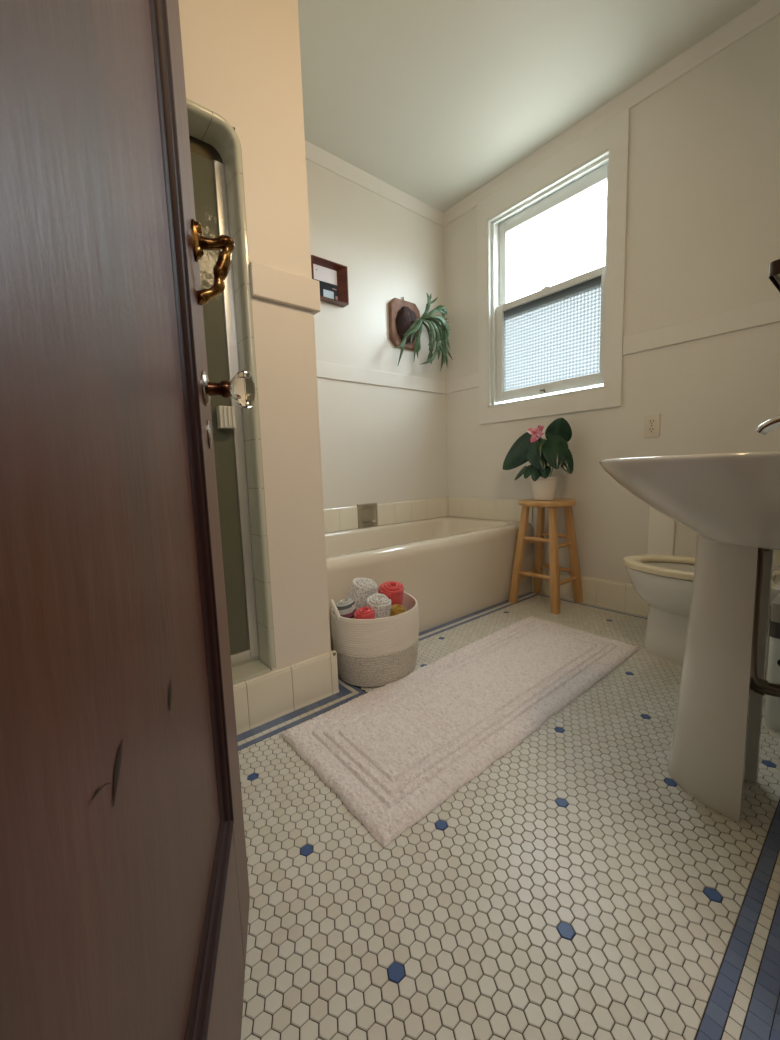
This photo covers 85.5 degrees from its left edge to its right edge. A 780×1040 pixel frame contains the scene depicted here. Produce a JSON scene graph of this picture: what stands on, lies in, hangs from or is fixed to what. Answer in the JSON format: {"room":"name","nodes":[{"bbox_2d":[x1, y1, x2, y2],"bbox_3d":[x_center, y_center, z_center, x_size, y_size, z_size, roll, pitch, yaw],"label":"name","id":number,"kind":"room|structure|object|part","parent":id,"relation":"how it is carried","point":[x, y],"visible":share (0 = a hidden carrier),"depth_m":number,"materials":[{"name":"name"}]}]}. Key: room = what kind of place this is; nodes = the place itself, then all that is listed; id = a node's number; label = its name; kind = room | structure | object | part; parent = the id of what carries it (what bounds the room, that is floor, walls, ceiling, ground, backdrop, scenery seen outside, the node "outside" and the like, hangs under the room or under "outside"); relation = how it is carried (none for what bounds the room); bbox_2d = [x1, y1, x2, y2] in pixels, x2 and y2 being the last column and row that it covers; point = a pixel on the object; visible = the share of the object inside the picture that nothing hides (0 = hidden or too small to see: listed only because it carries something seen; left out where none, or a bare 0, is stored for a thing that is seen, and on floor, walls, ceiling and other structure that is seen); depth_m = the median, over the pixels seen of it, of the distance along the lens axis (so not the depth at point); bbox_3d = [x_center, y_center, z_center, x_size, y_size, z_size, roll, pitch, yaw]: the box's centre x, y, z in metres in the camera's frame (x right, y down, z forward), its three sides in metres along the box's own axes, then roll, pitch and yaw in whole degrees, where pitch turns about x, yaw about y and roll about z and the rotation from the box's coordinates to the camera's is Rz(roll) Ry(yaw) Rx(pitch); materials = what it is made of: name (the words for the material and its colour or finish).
{"room":"bathroom","nodes":[
{"label":"bathroom","id":0,"kind":"room"},
{"bbox_2d":[178,0,330,684],"bbox_3d":[-0.923,-0.635,1.451,0.983,2.592,0.913,-7,8,-39],"label":"wall","id":1,"kind":"structure","parent":0,"point":[242,58],"depth_m":1.32,"materials":[{"name":"beige paint"}]},
{"bbox_2d":[189,135,259,667],"bbox_3d":[-0.692,-0.293,1.189,0.560,1.620,0.079,-7,8,-39],"label":"door","id":2,"kind":"structure","parent":1,"relation":"in","point":[208,168],"depth_m":1.33,"materials":[{"name":"grey metal"}]},
{"bbox_3d":[-0.734,-1.076,1.118,0.559,0.047,0.029,-7,8,-39],"label":"header rail","id":3,"kind":"part","parent":2,"relation":"part of","materials":[{"name":"metal"}]},
{"bbox_3d":[-0.509,-0.319,1.312,0.048,0.068,0.037,-7,8,-39],"label":"handle","id":4,"kind":"part","parent":2,"relation":"part of","materials":[{"name":"beige plastic"}]},
{"bbox_3d":[-0.688,-0.279,1.204,0.534,1.558,0.022,-7,8,-39],"label":"frame","id":5,"kind":"part","parent":2,"relation":"part of","materials":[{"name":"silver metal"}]},
{"bbox_2d":[186,98,275,683],"bbox_3d":[-0.678,-0.297,1.172,0.599,1.652,0.134,-7,8,-39],"label":"trim","id":6,"kind":"structure","parent":1,"relation":"attached to","point":[215,130],"depth_m":1.30,"materials":[{"name":"beige tile"}]},
{"bbox_2d":[249,261,320,314],"bbox_3d":[-0.615,-0.762,1.679,0.232,0.096,0.921,-7,8,-39],"label":"trim","id":7,"kind":"structure","parent":1,"relation":"attached to","point":[269,283],"depth_m":1.32,"materials":[{"name":"beige paint"}]},
{"bbox_2d":[233,650,338,734],"bbox_3d":[-0.578,0.605,1.237,0.999,0.155,0.020,-7,8,-39],"label":"baseboard","id":8,"kind":"structure","parent":1,"relation":"attached to","point":[267,697],"depth_m":1.42,"materials":[{"name":"beige tile"}]},
{"bbox_2d":[324,497,532,532],"bbox_3d":[0.049,0.002,2.441,1.636,0.143,0.724,-7,8,-39],"label":"trim","id":9,"kind":"structure","parent":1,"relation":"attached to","point":[342,518],"depth_m":2.90,"materials":[{"name":"beige tile"}]},
{"bbox_2d":[305,0,779,226],"bbox_3d":[0.453,-1.972,1.643,1.637,0.075,2.200,-7,8,-39],"label":"trim","id":10,"kind":"structure","parent":1,"relation":"attached to","point":[764,11],"depth_m":2.22,"materials":[{"name":"white paint"}]},
{"bbox_2d":[306,160,447,532],"bbox_3d":[-0.783,-0.728,2.220,3.250,2.592,0.100,-7,8,-39],"label":"wall","id":11,"kind":"structure","parent":0,"point":[379,444],"depth_m":2.69,"materials":[{"name":"beige paint"}]},
{"bbox_2d":[311,255,348,306],"bbox_3d":[-0.353,-1.369,2.425,0.236,0.211,0.050,-7,8,-39],"label":"frame","id":12,"kind":"object","parent":11,"relation":"attached to","point":[332,277],"visible":0.8,"depth_m":2.45,"materials":[{"name":"brown wood"}]},
{"bbox_2d":[313,264,336,285],"bbox_3d":[-0.376,-1.412,2.426,0.166,0.080,0.003,-7,8,-39],"label":"print","id":13,"kind":"object","parent":12,"relation":"on","point":[326,275],"depth_m":2.43,"materials":[{"name":"white paper"}]},
{"bbox_2d":[319,281,337,299],"bbox_3d":[-0.373,-1.326,2.436,0.166,0.081,0.003,-7,8,-39],"label":"print","id":14,"kind":"object","parent":12,"relation":"on","point":[329,289],"depth_m":2.45,"materials":[{"name":"black paper"}]},
{"bbox_2d":[357,503,377,528],"bbox_3d":[-0.139,-0.027,2.732,0.156,0.160,0.033,-7,8,-39],"label":"soap dish","id":15,"kind":"object","parent":11,"relation":"attached to","point":[367,513],"visible":0.98,"depth_m":2.73,"materials":[{"name":"beige ceramic"}]},
{"bbox_2d":[362,521,374,524],"bbox_3d":[-0.136,0.023,2.736,0.110,0.016,0.030,-7,8,-39],"label":"tray","id":16,"kind":"object","parent":15,"relation":"on","point":[363,522],"depth_m":2.73,"materials":[{"name":"beige ceramic"}]},
{"bbox_2d":[316,361,445,393],"bbox_3d":[-0.209,-0.900,2.613,1.637,0.090,0.010,-7,8,-39],"label":"trim","id":17,"kind":"structure","parent":11,"relation":"attached to","point":[324,369],"depth_m":2.71,"materials":[{"name":"white paint"}]},
{"bbox_2d":[388,294,452,371],"bbox_3d":[0.223,-1.256,2.824,0.560,0.514,0.194,-7,8,-39],"label":"fern","id":18,"kind":"object","parent":11,"relation":"attached to","point":[405,321],"visible":1,"depth_m":2.78,"materials":[{"name":"green plant leaves"},{"name":"brown wood"},{"name":"dark moss"}]},
{"bbox_2d":[237,591,779,1039],"bbox_3d":[0.137,0.643,1.593,2.740,0.050,2.220,-7,8,-39],"label":"floor","id":19,"kind":"structure","parent":0,"point":[570,888],"depth_m":0.80,"materials":[{"name":"white tile"}]},
{"bbox_2d":[330,592,418,686],"bbox_3d":[-0.055,0.452,1.698,0.377,0.319,0.331,-7,8,-39],"label":"storage basket","id":20,"kind":"object","parent":19,"relation":"on","point":[379,651],"visible":0.87,"depth_m":1.56,"materials":[{"name":"white fabric"}]},
{"bbox_3d":[-0.214,0.336,1.628,0.030,0.062,0.149,-4,7,-15],"label":"handle","id":21,"kind":"part","parent":20,"relation":"part of","materials":[{"name":"beige fabric"}]},
{"bbox_2d":[336,598,355,618],"bbox_3d":[-0.166,0.363,1.634,0.098,0.122,0.080,-5,7,-24],"label":"rolled towel","id":22,"kind":"object","parent":20,"relation":"in","point":[346,607],"visible":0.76,"depth_m":1.60,"materials":[{"name":"white fabric"}]},
{"bbox_2d":[347,578,377,609],"bbox_3d":[-0.120,0.310,1.716,0.139,0.147,0.112,-1,7,11],"label":"rolled towel","id":23,"kind":"object","parent":20,"relation":"in","point":[360,589],"visible":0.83,"depth_m":1.67,"materials":[{"name":"grey fabric"}]},
{"bbox_2d":[354,607,374,618],"bbox_3d":[-0.096,0.381,1.590,0.082,0.108,0.084,-3,7,-11],"label":"rolled towel","id":24,"kind":"object","parent":20,"relation":"in","point":[363,612],"visible":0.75,"depth_m":1.56,"materials":[{"name":"red fabric"}]},
{"bbox_2d":[366,593,390,618],"bbox_3d":[-0.047,0.351,1.643,0.101,0.125,0.110,-6,8,-35],"label":"rolled towel","id":25,"kind":"object","parent":20,"relation":"in","point":[380,603],"visible":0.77,"depth_m":1.60,"materials":[{"name":"grey fabric"}]},
{"bbox_2d":[378,581,403,605],"bbox_3d":[0.002,0.328,1.757,0.109,0.146,0.127,-5,7,-22],"label":"rolled towel","id":26,"kind":"object","parent":20,"relation":"in","point":[394,590],"visible":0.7,"depth_m":1.72,"materials":[{"name":"red fabric"}]},
{"bbox_2d":[390,604,405,615],"bbox_3d":[0.025,0.388,1.678,0.080,0.111,0.072,1,7,24],"label":"rolled towel","id":27,"kind":"object","parent":20,"relation":"in","point":[396,609],"visible":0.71,"depth_m":1.65,"materials":[{"name":"yellow fabric"}]},
{"bbox_2d":[325,516,533,650],"bbox_3d":[0.061,0.296,2.471,1.635,0.445,0.731,-7,8,-39],"label":"bathtub","id":28,"kind":"object","parent":19,"relation":"on","point":[454,568],"visible":0.54,"depth_m":2.29,"materials":[{"name":"beige ceramic"}]},
{"bbox_2d":[281,616,639,846],"bbox_3d":[0.372,0.601,1.573,1.482,0.022,0.576,-7,8,-39],"label":"bath rug","id":29,"kind":"object","parent":19,"relation":"on","point":[396,751],"visible":1,"depth_m":1.34,"materials":[{"name":"white fabric"}]},
{"bbox_2d":[509,498,582,614],"bbox_3d":[0.914,0.186,2.467,0.314,0.608,0.314,-7,8,-39],"label":"wooden stool","id":30,"kind":"object","parent":19,"relation":"on","point":[522,539],"visible":0.98,"depth_m":2.44,"materials":[{"name":"brown wood"}]},
{"bbox_3d":[0.760,0.204,2.483,0.123,0.579,0.053,-1,7,9],"label":"leg","id":31,"kind":"part","parent":30,"relation":"part of","materials":[{"name":"brown wood"}]},
{"bbox_2d":[503,418,573,499],"bbox_3d":[0.847,-0.344,2.433,0.201,0.456,0.400,-7,8,-39],"label":"anthurium","id":32,"kind":"object","parent":30,"relation":"on","point":[554,451],"visible":1,"depth_m":2.37,"materials":[{"name":"green plant"}]},
{"bbox_2d":[530,476,558,499],"bbox_3d":[0.890,-0.184,2.438,0.158,0.134,0.158,-7,8,-39],"label":"pot","id":33,"kind":"object","parent":32,"relation":"attached to","point":[544,488],"depth_m":2.38,"materials":[{"name":"beige ceramic"}]},
{"bbox_3d":[0.929,0.182,2.622,0.053,0.579,0.123,-2,7,2],"label":"leg","id":34,"kind":"part","parent":30,"relation":"part of","materials":[{"name":"brown wood"}]},
{"bbox_3d":[0.905,-0.100,2.434,0.314,0.031,0.314,-7,8,-39],"label":"seat","id":35,"kind":"part","parent":30,"relation":"part of","materials":[{"name":"brown wood"}]},
{"bbox_3d":[0.900,0.218,2.315,0.053,0.579,0.123,-2,7,2],"label":"leg","id":36,"kind":"part","parent":30,"relation":"part of","materials":[{"name":"brown wood"}]},
{"bbox_3d":[1.069,0.197,2.454,0.123,0.579,0.053,-1,7,9],"label":"leg","id":37,"kind":"part","parent":30,"relation":"part of","materials":[{"name":"brown wood"}]},
{"bbox_2d":[599,451,779,822],"bbox_3d":[0.782,0.254,1.010,0.563,0.812,0.508,-7,8,-39],"label":"pedestal sink","id":38,"kind":"object","parent":19,"relation":"on","point":[731,501],"visible":1,"depth_m":0.92,"materials":[{"name":"white ceramic"}]},
{"bbox_2d":[599,451,779,549],"bbox_3d":[0.772,-0.052,0.975,0.563,0.195,0.507,-7,8,-39],"label":"basin","id":39,"kind":"object","parent":38,"relation":"in","point":[731,501],"depth_m":0.81,"materials":[{"name":"white ceramic"}]},
{"bbox_2d":[755,415,779,434],"bbox_3d":[0.850,-0.193,0.858,0.060,0.108,0.166,-7,8,-39],"label":"faucet","id":40,"kind":"object","parent":38,"relation":"on","point":[773,423],"visible":1,"depth_m":0.90,"materials":[{"name":"silver metal"}]},
{"bbox_2d":[623,550,779,679],"bbox_3d":[1.293,0.167,1.594,0.410,0.820,0.757,-7,8,-39],"label":"toilet","id":41,"kind":"object","parent":19,"relation":"on","point":[664,582],"visible":0.48,"depth_m":1.69,"materials":[{"name":"white ceramic"}]},
{"bbox_3d":[1.212,0.189,1.695,0.366,0.024,0.502,-7,8,-39],"label":"seat","id":42,"kind":"part","parent":41,"relation":"part of","materials":[{"name":"beige"}]},
{"bbox_2d":[770,576,779,605],"bbox_3d":[1.434,0.256,1.435,0.280,0.070,0.270,-7,8,-39],"label":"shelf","id":43,"kind":"object","parent":41,"relation":"attached to","point":[775,585],"depth_m":1.43,"materials":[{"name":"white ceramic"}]},
{"bbox_3d":[1.377,-0.037,1.459,0.350,0.390,0.014,-7,8,-39],"label":"lid","id":44,"kind":"part","parent":41,"relation":"part of","materials":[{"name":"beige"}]},
{"bbox_2d":[764,594,779,731],"bbox_3d":[1.228,0.426,1.215,0.148,0.396,0.198,-7,8,-39],"label":"waste bin","id":45,"kind":"object","parent":19,"relation":"on","point":[772,704],"visible":1,"depth_m":1.24,"materials":[{"name":"white"}]},
{"bbox_3d":[1.223,0.262,1.197,0.144,0.066,0.196,-7,8,-39],"label":"lid","id":46,"kind":"part","parent":45,"relation":"part of","materials":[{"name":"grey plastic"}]},
{"bbox_2d":[298,0,760,212],"bbox_3d":[0.378,-1.928,0.703,3.350,0.060,4.050,-7,8,-39],"label":"ceiling","id":47,"kind":"structure","parent":0,"point":[434,100],"depth_m":1.91,"materials":[{"name":"white paint"}]},
{"bbox_2d":[443,15,779,583],"bbox_3d":[1.173,-0.808,2.345,0.152,2.592,2.200,-7,8,-39],"label":"wall","id":48,"kind":"structure","parent":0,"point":[703,236],"depth_m":1.99,"materials":[{"name":"beige paint"}]},
{"bbox_2d":[477,108,629,424],"bbox_3d":[0.944,-1.341,2.530,0.144,1.417,0.926,-7,8,-39],"label":"window","id":49,"kind":"structure","parent":48,"relation":"attached to","point":[550,339],"depth_m":2.46,"materials":[{"name":"white paint"}]},
{"bbox_3d":[0.953,-1.075,2.541,0.034,0.612,0.729,-7,8,-39],"label":"sash","id":50,"kind":"part","parent":49,"relation":"part of","materials":[{"name":"white paint"}]},
{"bbox_3d":[0.952,-1.085,2.539,0.004,0.518,0.637,-7,8,-39],"label":"pane","id":51,"kind":"part","parent":49,"relation":"part of","materials":[{"name":"glass"}]},
{"bbox_3d":[0.964,-1.603,2.504,0.032,0.600,0.729,-7,8,-39],"label":"sash","id":52,"kind":"part","parent":49,"relation":"part of","materials":[{"name":"white paint"}]},
{"bbox_2d":[532,568,648,616],"bbox_3d":[1.389,0.434,2.158,0.020,0.155,1.471,-7,8,-39],"label":"baseboard","id":53,"kind":"structure","parent":48,"relation":"attached to","point":[618,596],"depth_m":2.37,"materials":[{"name":"beige tile"}]},
{"bbox_2d":[644,413,660,437],"bbox_3d":[1.315,-0.473,2.117,0.007,0.118,0.072,-7,8,-39],"label":"wall outlet","id":54,"kind":"object","parent":48,"relation":"attached to","point":[651,421],"visible":1,"depth_m":2.11,"materials":[{"name":"beige plastic"}]},
{"bbox_2d":[648,427,654,431],"bbox_3d":[1.314,-0.454,2.118,0.002,0.025,0.033,-7,8,-39],"label":"socket","id":55,"kind":"object","parent":54,"relation":"attached to","point":[650,429],"depth_m":2.12,"materials":[{"name":"beige plastic"}]},
{"bbox_2d":[648,419,655,423],"bbox_3d":[1.312,-0.492,2.113,0.002,0.025,0.033,-7,8,-39],"label":"socket","id":56,"kind":"object","parent":54,"relation":"attached to","point":[650,421],"depth_m":2.11,"materials":[{"name":"beige plastic"}]},
{"bbox_3d":[0.859,-0.596,0.587,2.820,2.592,0.120,-7,8,-39],"label":"wall","id":57,"kind":"structure","parent":0,"visible":0},
{"bbox_2d":[0,0,255,1039],"bbox_3d":[-0.182,-0.251,0.322,0.110,2.022,0.765,-4,7,-15],"label":"door","id":58,"kind":"structure","parent":57,"relation":"in","point":[125,896],"depth_m":0.28,"materials":[{"name":"brown wood"}]},
{"bbox_3d":[-0.208,-0.319,0.308,0.015,1.624,0.509,-4,7,-15],"label":"panel moulding","id":59,"kind":"part","parent":58,"relation":"part of","materials":[{"name":"brown wood"}]},
{"bbox_3d":[-0.285,-0.415,0.627,0.013,0.060,0.023,-4,7,-15],"label":"pull plate","id":60,"kind":"part","parent":58,"relation":"part of","materials":[{"name":"gold metal"}]},
{"bbox_3d":[-0.218,-0.249,0.313,0.036,2.022,0.765,-4,7,-15],"label":"stile frame","id":61,"kind":"part","parent":58,"relation":"part of","materials":[{"name":"brown wood"}]},
{"bbox_3d":[-0.278,-0.132,0.651,0.004,0.044,0.023,-4,7,-15],"label":"keyhole plate","id":62,"kind":"part","parent":58,"relation":"part of","materials":[{"name":"silver metal"}]},
{"bbox_3d":[-0.228,-0.202,0.653,0.038,0.057,0.057,-4,7,-15],"label":"glass knob","id":63,"kind":"part","parent":58,"relation":"part of","materials":[{"name":"white"}]},
{"bbox_2d":[769,259,779,291],"bbox_3d":[0.875,-0.442,0.801,0.475,0.022,0.165,-7,8,-39],"label":"wall shelf","id":64,"kind":"object","parent":57,"relation":"attached to","point":[774,267],"visible":1,"depth_m":0.71,"materials":[{"name":"brown"}]}
]}

